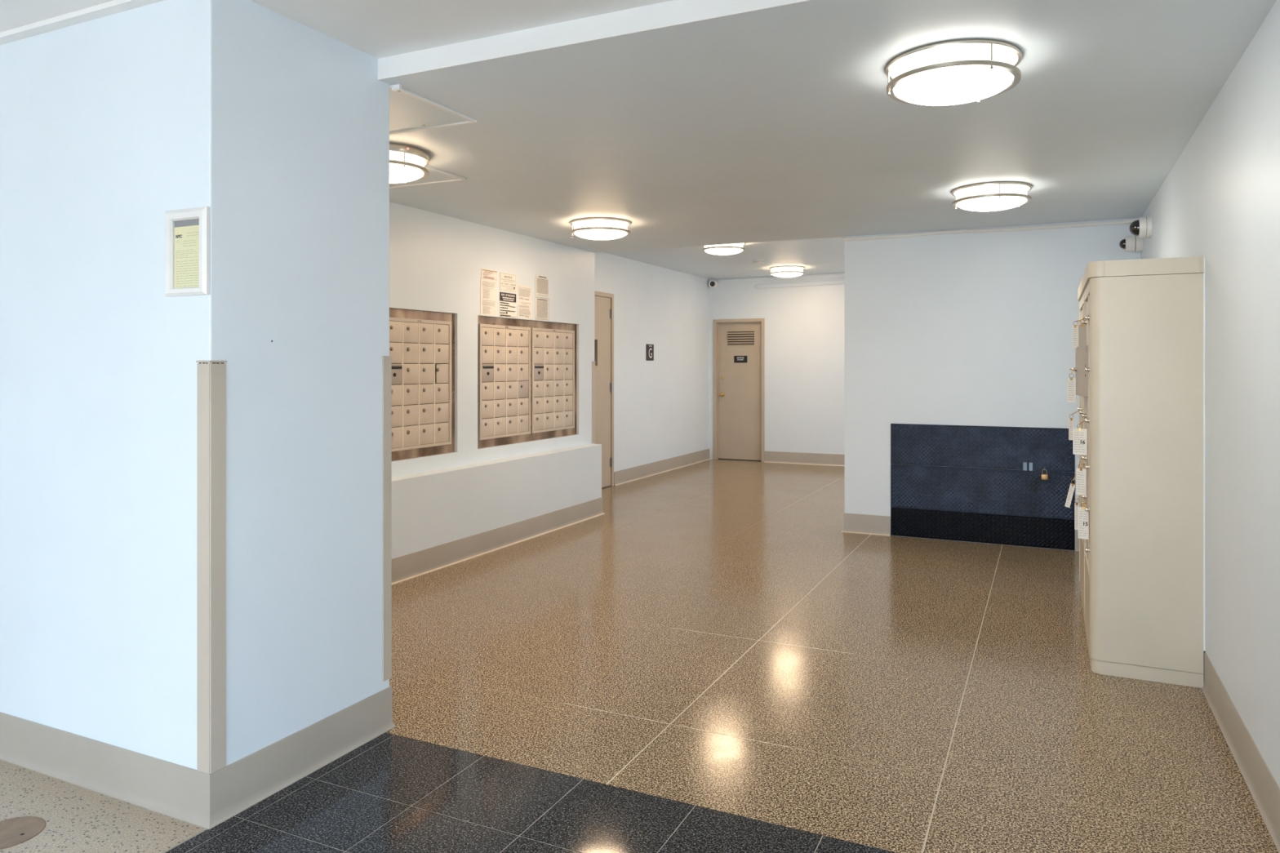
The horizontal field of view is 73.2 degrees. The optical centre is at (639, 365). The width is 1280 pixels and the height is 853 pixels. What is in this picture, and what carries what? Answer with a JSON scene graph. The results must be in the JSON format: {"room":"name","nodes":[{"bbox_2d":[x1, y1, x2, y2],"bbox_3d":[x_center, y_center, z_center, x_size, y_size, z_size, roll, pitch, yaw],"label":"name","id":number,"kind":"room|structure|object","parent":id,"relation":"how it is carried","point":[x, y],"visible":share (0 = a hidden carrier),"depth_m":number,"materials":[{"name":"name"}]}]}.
{"room":"apartment building lobby","nodes":[
{"label":"apartment building lobby","id":0,"kind":"room"},
{"bbox_2d":[0,0,389,769],"bbox_3d":[-3.558,0.050,4.299,5.183,2.900,0.847,0,0,25],"label":"wall","id":1,"kind":"structure","parent":0,"point":[246,111],"depth_m":3.07,"materials":[{"name":"paint"}]},
{"bbox_2d":[0,0,164,44],"bbox_3d":[-3.682,-1.246,3.865,5.032,0.029,0.045,0,0,25],"label":"crown molding","id":2,"kind":"structure","parent":1,"relation":"attached to","point":[113,6],"depth_m":3.07,"materials":[{"name":"white paint"}]},
{"bbox_2d":[164,206,209,297],"bbox_3d":[-1.496,-0.374,2.840,0.202,0.286,0.020,0,0,25],"label":"frame","id":3,"kind":"object","parent":1,"relation":"attached to","point":[187,231],"visible":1,"depth_m":2.84,"materials":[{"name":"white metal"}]},
{"bbox_2d":[0,685,395,830],"bbox_3d":[-3.483,1.415,4.264,5.049,0.170,0.881,0,0,25],"label":"baseboard","id":4,"kind":"structure","parent":1,"relation":"attached to","point":[181,793],"depth_m":3.05,"materials":[{"name":"plastic"}]},
{"bbox_2d":[195,360,226,773],"bbox_3d":[-1.412,0.655,2.839,0.065,1.345,0.065,0,0,25],"label":"guard","id":5,"kind":"object","parent":1,"relation":"attached to","point":[211,375],"visible":1,"depth_m":2.81,"materials":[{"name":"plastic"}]},
{"bbox_2d":[382,355,392,681],"bbox_3d":[-1.063,0.627,3.560,0.055,1.334,0.055,0,0,25],"label":"guard","id":6,"kind":"object","parent":1,"relation":"attached to","point":[387,360],"visible":0.84,"depth_m":3.55,"materials":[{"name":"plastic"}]},
{"bbox_2d":[0,0,671,58],"bbox_3d":[-3.936,-1.400,-0.308,8.455,0.300,9.365,0,0,25],"label":"ceiling","id":7,"kind":"structure","parent":0,"point":[379,28],"depth_m":3.07,"materials":[{"name":"white paint"}]},
{"bbox_2d":[389,201,594,477],"bbox_3d":[-1.637,0.050,6.587,0.150,2.900,5.135,0,0,25],"label":"wall","id":8,"kind":"structure","parent":0,"point":[437,261],"depth_m":6.97,"materials":[{"name":"paint"}]},
{"bbox_2d":[389,307,454,461],"bbox_3d":[-1.834,0.136,6.056,0.049,1.095,1.704,0,0,25],"label":"mailboxes","id":9,"kind":"object","parent":8,"relation":"attached to","point":[422,343],"visible":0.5,"depth_m":6.46,"materials":[{"name":"brown metal"}]},
{"bbox_2d":[480,278,497,315],"bbox_3d":[-1.263,-0.570,7.193,0.004,0.298,0.234,0,0,25],"label":"paper notice","id":10,"kind":"object","parent":8,"relation":"attached to","point":[488,291],"visible":1,"depth_m":7.19,"materials":[{"name":"grey paper"}]},
{"bbox_2d":[481,267,497,280],"bbox_3d":[-1.258,-0.762,7.202,0.004,0.085,0.226,0,0,25],"label":"paper notice","id":11,"kind":"object","parent":8,"relation":"attached to","point":[490,274],"visible":1,"depth_m":7.20,"materials":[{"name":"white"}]},
{"bbox_2d":[391,444,601,559],"bbox_3d":[-1.506,1.147,6.517,0.145,0.706,4.920,0,0,25],"label":"wall ledge","id":12,"kind":"object","parent":8,"relation":"attached to","point":[437,507],"visible":0.42,"depth_m":6.94,"materials":[{"name":"paint"}]},
{"bbox_2d":[391,497,604,584],"bbox_3d":[-1.487,1.415,6.532,0.168,0.170,4.924,0,0,25],"label":"baseboard","id":13,"kind":"structure","parent":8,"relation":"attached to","point":[410,566],"depth_m":6.92,"materials":[{"name":"plastic"}]},
{"bbox_2d":[499,291,515,317],"bbox_3d":[-1.142,-0.525,7.447,0.005,0.210,0.252,0,0,25],"label":"paper notice","id":14,"kind":"object","parent":8,"relation":"attached to","point":[507,300],"visible":1,"depth_m":7.44,"materials":[{"name":"white paper"}]},
{"bbox_2d":[502,297,514,301],"bbox_3d":[-1.138,-0.576,7.449,0.001,0.027,0.180,0,0,25],"label":"print","id":15,"kind":"object","parent":14,"relation":"attached to","point":[503,297],"depth_m":7.46},
{"bbox_2d":[499,271,515,293],"bbox_3d":[-1.141,-0.718,7.449,0.005,0.160,0.247,0,0,25],"label":"paper notice","id":16,"kind":"object","parent":8,"relation":"attached to","point":[507,281],"visible":1,"depth_m":7.44,"materials":[{"name":"grey paper"}]},
{"bbox_2d":[517,284,532,319],"bbox_3d":[-1.027,-0.567,7.689,0.004,0.291,0.232,0,0,25],"label":"paper notice","id":17,"kind":"object","parent":8,"relation":"attached to","point":[524,293],"visible":1,"depth_m":7.68,"materials":[{"name":"grey paper"}]},
{"bbox_2d":[477,315,576,448],"bbox_3d":[-0.992,0.136,7.829,0.049,1.095,1.677,0,0,25],"label":"mailboxes","id":18,"kind":"object","parent":8,"relation":"attached to","point":[526,369],"visible":1,"depth_m":7.71,"materials":[{"name":"brown metal"}]},
{"bbox_2d":[535,296,549,320],"bbox_3d":[-0.902,-0.525,7.952,0.004,0.209,0.241,0,0,25],"label":"paper notice","id":19,"kind":"object","parent":8,"relation":"attached to","point":[542,304],"visible":1,"depth_m":7.96,"materials":[{"name":"white paper"}]},
{"bbox_2d":[535,274,549,297],"bbox_3d":[-0.902,-0.734,7.953,0.004,0.192,0.232,0,0,25],"label":"paper notice","id":20,"kind":"object","parent":8,"relation":"attached to","point":[541,282],"visible":1,"depth_m":7.95,"materials":[{"name":"white paper"}]},
{"bbox_2d":[591,361,595,443],"bbox_3d":[-0.501,0.374,8.862,0.065,0.839,0.065,0,0,25],"label":"guard","id":21,"kind":"object","parent":8,"relation":"attached to","point":[593,362],"visible":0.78,"depth_m":8.84,"materials":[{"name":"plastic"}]},
{"bbox_2d":[0,458,1278,852],"bbox_3d":[-1.599,1.560,4.441,8.500,0.120,19.850,0,0,25],"label":"floor","id":22,"kind":"structure","parent":0,"point":[706,661],"depth_m":3.75,"materials":[{"name":"tile"}]},
{"bbox_2d":[0,816,46,849],"bbox_3d":[-2.028,1.498,2.760,0.206,0.003,0.206,0,0,25],"label":"cover","id":23,"kind":"object","parent":22,"relation":"on","point":[14,831],"visible":1,"depth_m":2.78,"materials":[{"name":"brown metal"}]},
{"bbox_2d":[1077,278,1084,622],"bbox_3d":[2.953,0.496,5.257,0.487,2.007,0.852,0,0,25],"label":"door","id":24,"kind":"structure","parent":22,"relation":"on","point":[1080,292],"depth_m":5.42,"materials":[{"name":"metal"}]},
{"bbox_2d":[1068,411,1078,439],"bbox_3d":[2.696,0.371,5.329,0.086,0.178,0.030,0,0,-14],"label":"tag","id":25,"kind":"object","parent":24,"relation":"attached to","point":[1071,421],"visible":0.97,"depth_m":5.32,"materials":[{"name":"paper"}]},
{"bbox_2d":[1071,256,1205,688],"bbox_3d":[2.562,0.496,4.493,0.538,2.007,0.858,0,0,25],"label":"locker","id":26,"kind":"object","parent":22,"relation":"on","point":[1140,374],"visible":0.94,"depth_m":4.10,"materials":[{"name":"beige metal"}]},
{"bbox_2d":[1066,368,1075,403],"bbox_3d":[2.466,0.115,4.921,0.046,0.194,0.015,0,0,38],"label":"tag","id":27,"kind":"object","parent":26,"relation":"hanging from","point":[1071,382],"visible":1,"depth_m":4.92,"materials":[{"name":"paper"}]},
{"bbox_2d":[1064,457,1081,507],"bbox_3d":[2.474,0.666,4.898,0.100,0.287,0.033,0,0,13],"label":"tag","id":28,"kind":"object","parent":26,"relation":"hanging from","point":[1070,493],"visible":0.94,"depth_m":4.90,"materials":[{"name":"paper"}]},
{"bbox_2d":[1072,320,1081,348],"bbox_3d":[2.495,-0.180,4.904,0.058,0.160,0.020,0,0,25],"label":"tag","id":29,"kind":"object","parent":26,"relation":"attached to","point":[1075,328],"visible":0.98,"depth_m":4.91,"materials":[{"name":"paper"}]},
{"bbox_2d":[1074,495,1079,529],"bbox_3d":[2.500,0.828,4.904,0.049,0.212,0.017,0,0,25],"label":"tag","id":30,"kind":"object","parent":26,"relation":"hanging from","point":[1076,504],"visible":0.87,"depth_m":4.91,"materials":[{"name":"paper"}]},
{"bbox_2d":[1072,420,1086,454],"bbox_3d":[2.307,0.374,4.499,0.032,0.184,0.079,0,0,-25],"label":"tag","id":31,"kind":"object","parent":26,"relation":"attached to","point":[1079,435],"visible":1,"depth_m":4.51,"materials":[{"name":"paper"}]},
{"bbox_2d":[1075,463,1086,495],"bbox_3d":[2.310,0.594,4.494,0.024,0.168,0.069,0,0,-13],"label":"tag","id":32,"kind":"object","parent":26,"relation":"attached to","point":[1081,473],"visible":1,"depth_m":4.50,"materials":[{"name":"paper"}]},
{"bbox_2d":[1078,316,1085,351],"bbox_3d":[2.314,-0.163,4.489,0.024,0.181,0.059,0,0,-6],"label":"tag","id":33,"kind":"object","parent":26,"relation":"attached to","point":[1082,328],"visible":1,"depth_m":4.50,"materials":[{"name":"grey paper"}]},
{"bbox_2d":[1078,502,1088,539],"bbox_3d":[2.306,0.807,4.483,0.050,0.194,0.029,0,0,33],"label":"tag","id":34,"kind":"object","parent":26,"relation":"attached to","point":[1083,516],"visible":1,"depth_m":4.49,"materials":[{"name":"paper"}]},
{"bbox_2d":[594,252,709,471],"bbox_3d":[-0.067,0.000,11.499,0.150,3.000,5.485,0,0,25],"label":"wall","id":35,"kind":"structure","parent":0,"point":[661,405],"depth_m":11.93,"materials":[{"name":"paint"}]},
{"bbox_2d":[594,290,613,487],"bbox_3d":[-0.566,0.303,10.339,0.183,2.394,0.952,0,0,25],"label":"door","id":36,"kind":"structure","parent":35,"relation":"in","point":[603,301],"depth_m":10.56,"materials":[{"name":"beige paint"}]},
{"bbox_2d":[645,343,653,360],"bbox_3d":[0.136,-0.181,11.741,0.007,0.222,0.237,0,0,25],"label":"sign","id":37,"kind":"object","parent":35,"relation":"attached to","point":[649,348],"visible":1,"depth_m":11.73,"materials":[{"name":"black plastic"}]},
{"bbox_2d":[613,448,711,485],"bbox_3d":[0.404,1.415,12.289,0.024,0.170,3.354,0,0,25],"label":"baseboard","id":38,"kind":"structure","parent":35,"relation":"attached to","point":[630,474],"depth_m":12.01,"materials":[{"name":"plastic"}]},
{"bbox_2d":[604,236,844,279],"bbox_3d":[2.562,-1.468,10.361,5.875,0.165,5.285,0,0,25],"label":"ceiling","id":39,"kind":"structure","parent":0,"point":[824,255],"depth_m":11.12,"materials":[{"name":"paint"}]},
{"bbox_2d":[702,243,745,255],"bbox_3d":[0.942,-1.313,9.683,0.490,0.142,0.490,0,0,25],"label":"ceiling lamp","id":40,"kind":"object","parent":39,"relation":"attached to","point":[735,248],"visible":0.78,"depth_m":9.53,"materials":[{"name":"white metal"}]},
{"bbox_2d":[753,259,764,264],"bbox_3d":[1.562,-1.359,11.281,0.150,0.053,0.150,0,0,25],"label":"smoke detector","id":41,"kind":"object","parent":39,"relation":"attached to","point":[756,261],"visible":1,"depth_m":11.23,"materials":[{"name":"white plastic"}]},
{"bbox_2d":[769,265,804,277],"bbox_3d":[2.081,-1.313,12.164,0.490,0.142,0.490,0,0,25],"label":"ceiling lamp","id":42,"kind":"object","parent":39,"relation":"attached to","point":[788,271],"visible":1,"depth_m":12.00,"materials":[{"name":"white metal"}]},
{"bbox_2d":[709,273,844,459],"bbox_3d":[3.663,0.000,12.680,5.875,3.000,0.150,0,0,25],"label":"wall","id":43,"kind":"structure","parent":0,"point":[805,326],"depth_m":13.19,"materials":[{"name":"paint"}]},
{"bbox_2d":[708,280,718,288],"bbox_3d":[1.159,-1.300,13.706,0.124,0.124,0.144,0,0,25],"label":"camera","id":44,"kind":"object","parent":43,"relation":"attached to","point":[713,284],"visible":1,"depth_m":13.66,"materials":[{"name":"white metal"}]},
{"bbox_2d":[713,318,764,462],"bbox_3d":[1.576,0.381,13.635,0.847,2.238,0.116,0,0,25],"label":"door","id":45,"kind":"structure","parent":43,"relation":"in","point":[739,388],"depth_m":13.64,"materials":[{"name":"beige paint"}]},
{"bbox_2d":[733,355,746,362],"bbox_3d":[1.592,-0.101,13.632,0.220,0.110,0.006,0,0,25],"label":"door sign","id":46,"kind":"object","parent":45,"relation":"attached to","point":[736,358],"visible":1,"depth_m":13.63,"materials":[{"name":"black plastic"}]},
{"bbox_2d":[718,273,844,283],"bbox_3d":[2.862,-1.346,12.962,3.555,0.052,0.028,0,0,25],"label":"cable raceway","id":47,"kind":"object","parent":43,"relation":"attached to","point":[826,276],"visible":0.59,"depth_m":13.28,"materials":[{"name":"paint"}]},
{"bbox_2d":[754,278,844,288],"bbox_3d":[3.122,-1.254,12.836,2.977,0.117,0.024,0,0,25],"label":"cable raceway","id":48,"kind":"object","parent":43,"relation":"attached to","point":[758,284],"visible":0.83,"depth_m":13.15,"materials":[{"name":"paint"}]},
{"bbox_2d":[764,451,844,466],"bbox_3d":[4.041,1.415,12.405,4.657,0.170,0.024,0,0,25],"label":"baseboard","id":49,"kind":"structure","parent":43,"relation":"attached to","point":[836,460],"depth_m":13.13,"materials":[{"name":"plastic"}]},
{"bbox_2d":[380,0,1276,252],"bbox_3d":[0.577,-1.363,5.555,5.335,0.395,5.100,0,0,25],"label":"ceiling","id":50,"kind":"structure","parent":0,"point":[779,123],"depth_m":4.16,"materials":[{"name":"paint"}]},
{"bbox_2d":[391,84,402,92],"bbox_3d":[-1.004,-1.154,3.584,0.042,0.022,0.040,0,0,25],"label":"ceiling sensor","id":51,"kind":"object","parent":50,"relation":"attached to","point":[397,87],"visible":1,"depth_m":3.57,"materials":[{"name":"white plastic"}]},
{"bbox_2d":[389,142,429,182],"bbox_3d":[-1.405,-1.085,4.709,0.490,0.158,0.490,0,0,25],"label":"ceiling lamp","id":52,"kind":"object","parent":50,"relation":"attached to","point":[407,163],"visible":0.37,"depth_m":4.60,"materials":[{"name":"white metal"}]},
{"bbox_2d":[389,151,423,182],"bbox_3d":[-1.405,-1.079,4.709,0.436,0.127,0.436,0,0,25],"label":"diffuser","id":53,"kind":"object","parent":52,"relation":"attached to","point":[402,169],"depth_m":4.60,"materials":[{"name":"white"}]},
{"bbox_2d":[389,165,466,188],"bbox_3d":[-1.457,-1.159,5.290,0.628,0.013,0.445,0,0,25],"label":"access hatch","id":54,"kind":"object","parent":50,"relation":"attached to","point":[435,175],"visible":0.31,"depth_m":5.36,"materials":[{"name":"paint"}]},
{"bbox_2d":[389,84,476,135],"bbox_3d":[-1.171,-1.159,3.959,0.610,0.013,0.577,0,0,25],"label":"access hatch","id":55,"kind":"object","parent":50,"relation":"attached to","point":[409,112],"visible":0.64,"depth_m":4.00,"materials":[{"name":"paint"}]},
{"bbox_2d":[377,0,813,79],"bbox_3d":[0.345,-1.207,2.839,3.123,0.086,0.006,0,0,25],"label":"beam","id":56,"kind":"structure","parent":50,"relation":"attached to","point":[673,12],"depth_m":3.12,"materials":[{"name":"white paint"}]},
{"bbox_2d":[570,217,631,239],"bbox_3d":[-0.320,-1.093,7.005,0.490,0.142,0.490,0,0,25],"label":"ceiling lamp","id":57,"kind":"object","parent":50,"relation":"attached to","point":[593,228],"visible":1,"depth_m":6.84,"materials":[{"name":"white metal"}]},
{"bbox_2d":[885,38,1022,105],"bbox_3d":[1.200,-1.093,3.311,0.490,0.142,0.490,0,0,25],"label":"ceiling lamp","id":58,"kind":"object","parent":50,"relation":"attached to","point":[960,71],"visible":1,"depth_m":3.17,"materials":[{"name":"white metal"}]},
{"bbox_2d":[951,181,1031,211],"bbox_3d":[2.318,-1.093,5.685,0.490,0.142,0.490,0,0,25],"label":"ceiling lamp","id":59,"kind":"object","parent":50,"relation":"attached to","point":[999,195],"visible":1,"depth_m":5.53,"materials":[{"name":"white metal"}]},
{"bbox_2d":[844,217,1141,551],"bbox_3d":[2.934,0.050,7.358,2.325,2.900,0.180,0,0,25],"label":"wall","id":60,"kind":"structure","parent":0,"point":[972,329],"depth_m":7.37,"materials":[{"name":"paint"}]},
{"bbox_2d":[841,512,890,536],"bbox_3d":[2.051,1.415,7.764,0.428,0.170,0.204,0,0,25],"label":"baseboard","id":61,"kind":"structure","parent":60,"relation":"attached to","point":[878,525],"depth_m":7.68,"materials":[{"name":"plastic"}]},
{"bbox_2d":[890,423,1075,550],"bbox_3d":[2.859,1.003,7.269,1.449,0.986,0.044,0,0,25],"label":"wall panel","id":62,"kind":"object","parent":60,"relation":"attached to","point":[1003,491],"visible":0.98,"depth_m":7.26,"materials":[{"name":"metal"}]},
{"bbox_2d":[1040,468,1048,479],"bbox_3d":[3.309,0.888,7.043,0.052,0.092,0.018,0,0,25],"label":"padlock","id":63,"kind":"object","parent":62,"relation":"hanging from","point":[1043,477],"visible":1,"depth_m":7.04,"materials":[{"name":"gold metal"}]},
{"bbox_2d":[840,218,1138,240],"bbox_3d":[2.743,-1.103,7.009,2.340,0.112,0.620,0,0,25],"label":"cable","id":64,"kind":"object","parent":60,"relation":"attached to","point":[1131,220],"visible":0.89,"depth_m":7.22,"materials":[{"name":"grey plastic"}]},
{"bbox_2d":[1075,529,1079,551],"bbox_3d":[3.732,1.415,6.870,0.465,0.170,0.017,0,0,25],"label":"baseboard","id":65,"kind":"structure","parent":60,"relation":"attached to","point":[1077,540],"depth_m":6.97,"materials":[{"name":"plastic"}]},
{"bbox_2d":[1119,235,1142,251],"bbox_3d":[3.839,-0.955,6.739,0.157,0.124,0.124,0,0,25],"label":"dome camera","id":66,"kind":"object","parent":60,"relation":"attached to","point":[1131,243],"visible":0.96,"depth_m":6.69,"materials":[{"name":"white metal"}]},
{"bbox_2d":[1141,0,1279,788],"bbox_3d":[1.049,0.000,0.506,0.150,3.000,14.815,0,0,25],"label":"wall","id":67,"kind":"structure","parent":0,"point":[1219,202],"depth_m":3.28,"materials":[{"name":"paint"}]},
{"bbox_2d":[1128,216,1151,238],"bbox_3d":[3.577,-0.987,6.161,0.135,0.152,0.152,0,0,25],"label":"dome camera","id":68,"kind":"object","parent":67,"relation":"attached to","point":[1142,227],"visible":1,"depth_m":6.11,"materials":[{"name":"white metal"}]},
{"bbox_2d":[1201,653,1279,852],"bbox_3d":[0.204,1.415,-1.078,0.017,0.170,11.228,0,0,25],"label":"baseboard","id":69,"kind":"structure","parent":67,"relation":"attached to","point":[1264,790],"depth_m":3.14,"materials":[{"name":"plastic"}]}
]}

